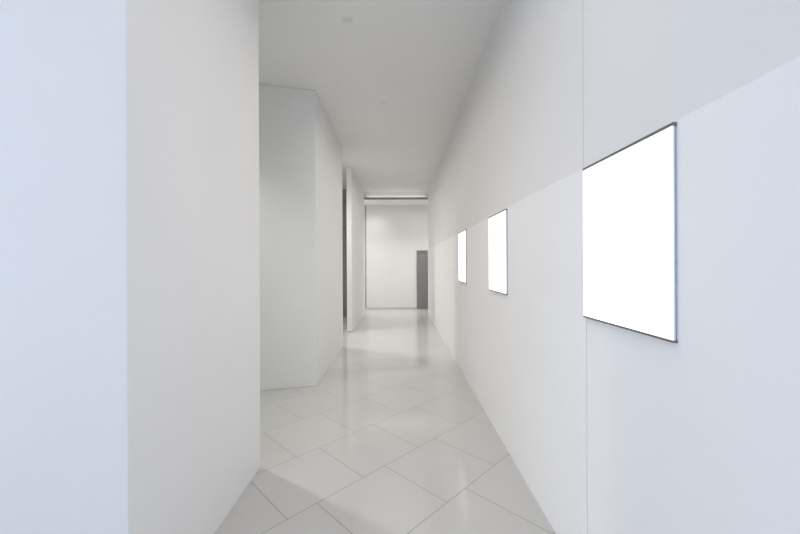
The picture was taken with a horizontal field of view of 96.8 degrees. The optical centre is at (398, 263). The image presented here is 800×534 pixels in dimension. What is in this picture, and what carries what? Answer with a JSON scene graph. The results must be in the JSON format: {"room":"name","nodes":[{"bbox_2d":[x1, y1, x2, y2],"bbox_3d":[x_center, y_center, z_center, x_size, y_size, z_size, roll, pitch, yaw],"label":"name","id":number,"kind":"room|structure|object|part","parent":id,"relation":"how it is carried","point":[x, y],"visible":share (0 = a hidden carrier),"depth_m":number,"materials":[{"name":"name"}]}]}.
{"room":"gallery corridor","nodes":[
{"label":"gallery corridor","id":0,"kind":"room"},
{"bbox_2d":[0,0,259,533],"bbox_3d":[-2.835,-0.323,2.057,3.533,3.770,1.327,0,0,0],"label":"wall","id":1,"kind":"structure","parent":0,"point":[130,251],"depth_m":1.39,"materials":[{"name":"white paint"}]},
{"bbox_2d":[259,84,342,390],"bbox_3d":[-2.829,-0.323,5.146,3.545,3.770,3.008,0,0,0],"label":"wall","id":2,"kind":"structure","parent":0,"point":[301,237],"depth_m":4.48,"materials":[{"name":"white paint"}]},
{"bbox_2d":[342,189,346,316],"bbox_3d":[-2.896,-0.322,10.560,3.410,3.770,0.120,0,0,0],"label":"wall","id":3,"kind":"structure","parent":0,"point":[344,195],"depth_m":10.50,"materials":[{"name":"grey paint"}]},
{"bbox_2d":[342,200,346,315],"bbox_3d":[-1.776,-0.157,10.475,1.130,3.430,0.050,0,0,0],"label":"door","id":4,"kind":"structure","parent":3,"relation":"in","point":[344,202],"depth_m":10.47,"materials":[{"name":"grey laminate"}]},
{"bbox_2d":[346,167,363,329],"bbox_3d":[-1.132,-0.330,9.510,0.118,3.770,2.840,0,0,0],"label":"wall","id":5,"kind":"structure","parent":0,"point":[354,191],"depth_m":8.60,"materials":[{"name":"white paint"}]},
{"bbox_2d":[258,0,503,191],"bbox_3d":[-1.710,-2.273,3.715,5.800,0.120,14.630,0,0,0],"label":"ceiling","id":6,"kind":"structure","parent":0,"point":[421,58],"depth_m":4.00,"materials":[{"name":"white paint"}]},
{"bbox_2d":[341,16,353,24],"bbox_3d":[-0.470,-2.216,3.230,0.112,0.004,0.112,0,0,0],"label":"recessed light","id":7,"kind":"object","parent":6,"relation":"in","point":[348,20],"visible":1,"depth_m":3.23,"materials":[{"name":"white plastic"}]},
{"bbox_2d":[215,309,555,533],"bbox_3d":[-1.193,1.605,4.390,6.800,0.100,15.980,0,0,0],"label":"floor","id":8,"kind":"structure","parent":0,"point":[393,437],"depth_m":2.90,"materials":[{"name":"tile"}]},
{"bbox_2d":[364,205,427,308],"bbox_3d":[-0.001,-0.237,12.290,4.400,3.575,0.120,0,0,0],"label":"wall","id":9,"kind":"structure","parent":0,"point":[394,233],"depth_m":12.23,"materials":[{"name":"white paint"}]},
{"bbox_2d":[365,205,365,307],"bbox_3d":[-1.149,-0.258,12.224,0.035,3.525,0.012,0,0,0],"label":"trim","id":10,"kind":"structure","parent":9,"relation":"attached to","point":[365,205],"depth_m":12.22,"materials":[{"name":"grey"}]},
{"bbox_2d":[365,307,416,308],"bbox_3d":[-0.277,1.526,12.224,1.763,0.050,0.012,0,0,0],"label":"baseboard","id":11,"kind":"structure","parent":9,"relation":"attached to","point":[408,307],"depth_m":12.22,"materials":[{"name":"grey"}]},
{"bbox_2d":[416,250,427,308],"bbox_3d":[1.067,0.535,12.191,0.930,2.020,0.078,0,0,0],"label":"door","id":12,"kind":"structure","parent":9,"relation":"in","point":[421,255],"depth_m":12.20,"materials":[{"name":"grey"}]},
{"bbox_3d":[1.067,0.535,12.215,0.930,2.020,0.030,0,0,0],"label":"frame","id":13,"kind":"part","parent":12,"relation":"part of","materials":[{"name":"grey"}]},
{"bbox_2d":[364,192,427,197],"bbox_3d":[-0.009,-2.127,10.980,4.400,0.185,0.100,0,0,0],"label":"wall header","id":14,"kind":"structure","parent":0,"point":[366,194],"depth_m":10.93,"materials":[{"name":"white paint"}]},
{"bbox_2d":[364,197,427,199],"bbox_3d":[-0.091,-2.016,10.953,1.946,0.037,0.155,0,0,0],"label":"trim","id":15,"kind":"structure","parent":14,"relation":"attached to","point":[415,198],"depth_m":10.88,"materials":[{"name":"grey"}]},
{"bbox_2d":[364,199,427,204],"bbox_3d":[-0.009,-2.183,11.630,4.400,0.315,1.199,0,0,0],"label":"ceiling","id":16,"kind":"structure","parent":0,"point":[366,202],"depth_m":11.69,"materials":[{"name":"white paint"}]},
{"bbox_2d":[428,0,799,248],"bbox_3d":[1.048,-0.340,3.665,0.301,3.770,14.530,0,0,0],"label":"wall","id":17,"kind":"structure","parent":0,"point":[638,67],"depth_m":1.75,"materials":[{"name":"white paint"}]},
{"bbox_2d":[583,97,583,167],"bbox_3d":[0.894,-1.342,1.725,0.003,1.765,0.003,0,0,0],"label":"joint","id":18,"kind":"object","parent":17,"relation":"attached to","point":[583,97],"depth_m":1.72,"materials":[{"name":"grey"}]},
{"bbox_2d":[428,57,799,533],"bbox_3d":[0.897,0.543,3.665,0.008,2.005,14.530,0,0,0],"label":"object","id":19,"kind":"object","parent":17,"relation":"attached to","point":[610,429],"visible":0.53,"depth_m":1.15,"materials":[{"name":"white paint"}]},
{"bbox_2d":[458,229,466,282],"bbox_3d":[0.883,-0.101,4.948,0.014,0.708,0.558,0,0,0],"label":"display panel","id":20,"kind":"object","parent":19,"relation":"attached to","point":[462,235],"visible":1,"depth_m":4.90,"materials":[{"name":"white plastic"}]},
{"bbox_2d":[488,209,507,294],"bbox_3d":[0.883,-0.101,3.193,0.014,0.708,0.558,0,0,0],"label":"display panel","id":21,"kind":"object","parent":19,"relation":"attached to","point":[498,221],"visible":1,"depth_m":3.13,"materials":[{"name":"white plastic"}]},
{"bbox_2d":[582,122,677,342],"bbox_3d":[0.883,-0.101,1.414,0.014,0.708,0.558,0,0,0],"label":"display panel","id":22,"kind":"object","parent":19,"relation":"attached to","point":[629,281],"visible":1,"depth_m":1.33,"materials":[{"name":"white"}]},
{"bbox_3d":[0.882,-0.449,1.414,0.014,0.011,0.558,0,0,0],"label":"rail","id":23,"kind":"part","parent":22,"relation":"part of","materials":[{"name":"silver metal"}]},
{"bbox_3d":[0.885,0.249,1.414,0.014,0.008,0.558,0,0,0],"label":"rail","id":24,"kind":"part","parent":22,"relation":"part of","materials":[{"name":"silver metal"}]}
]}

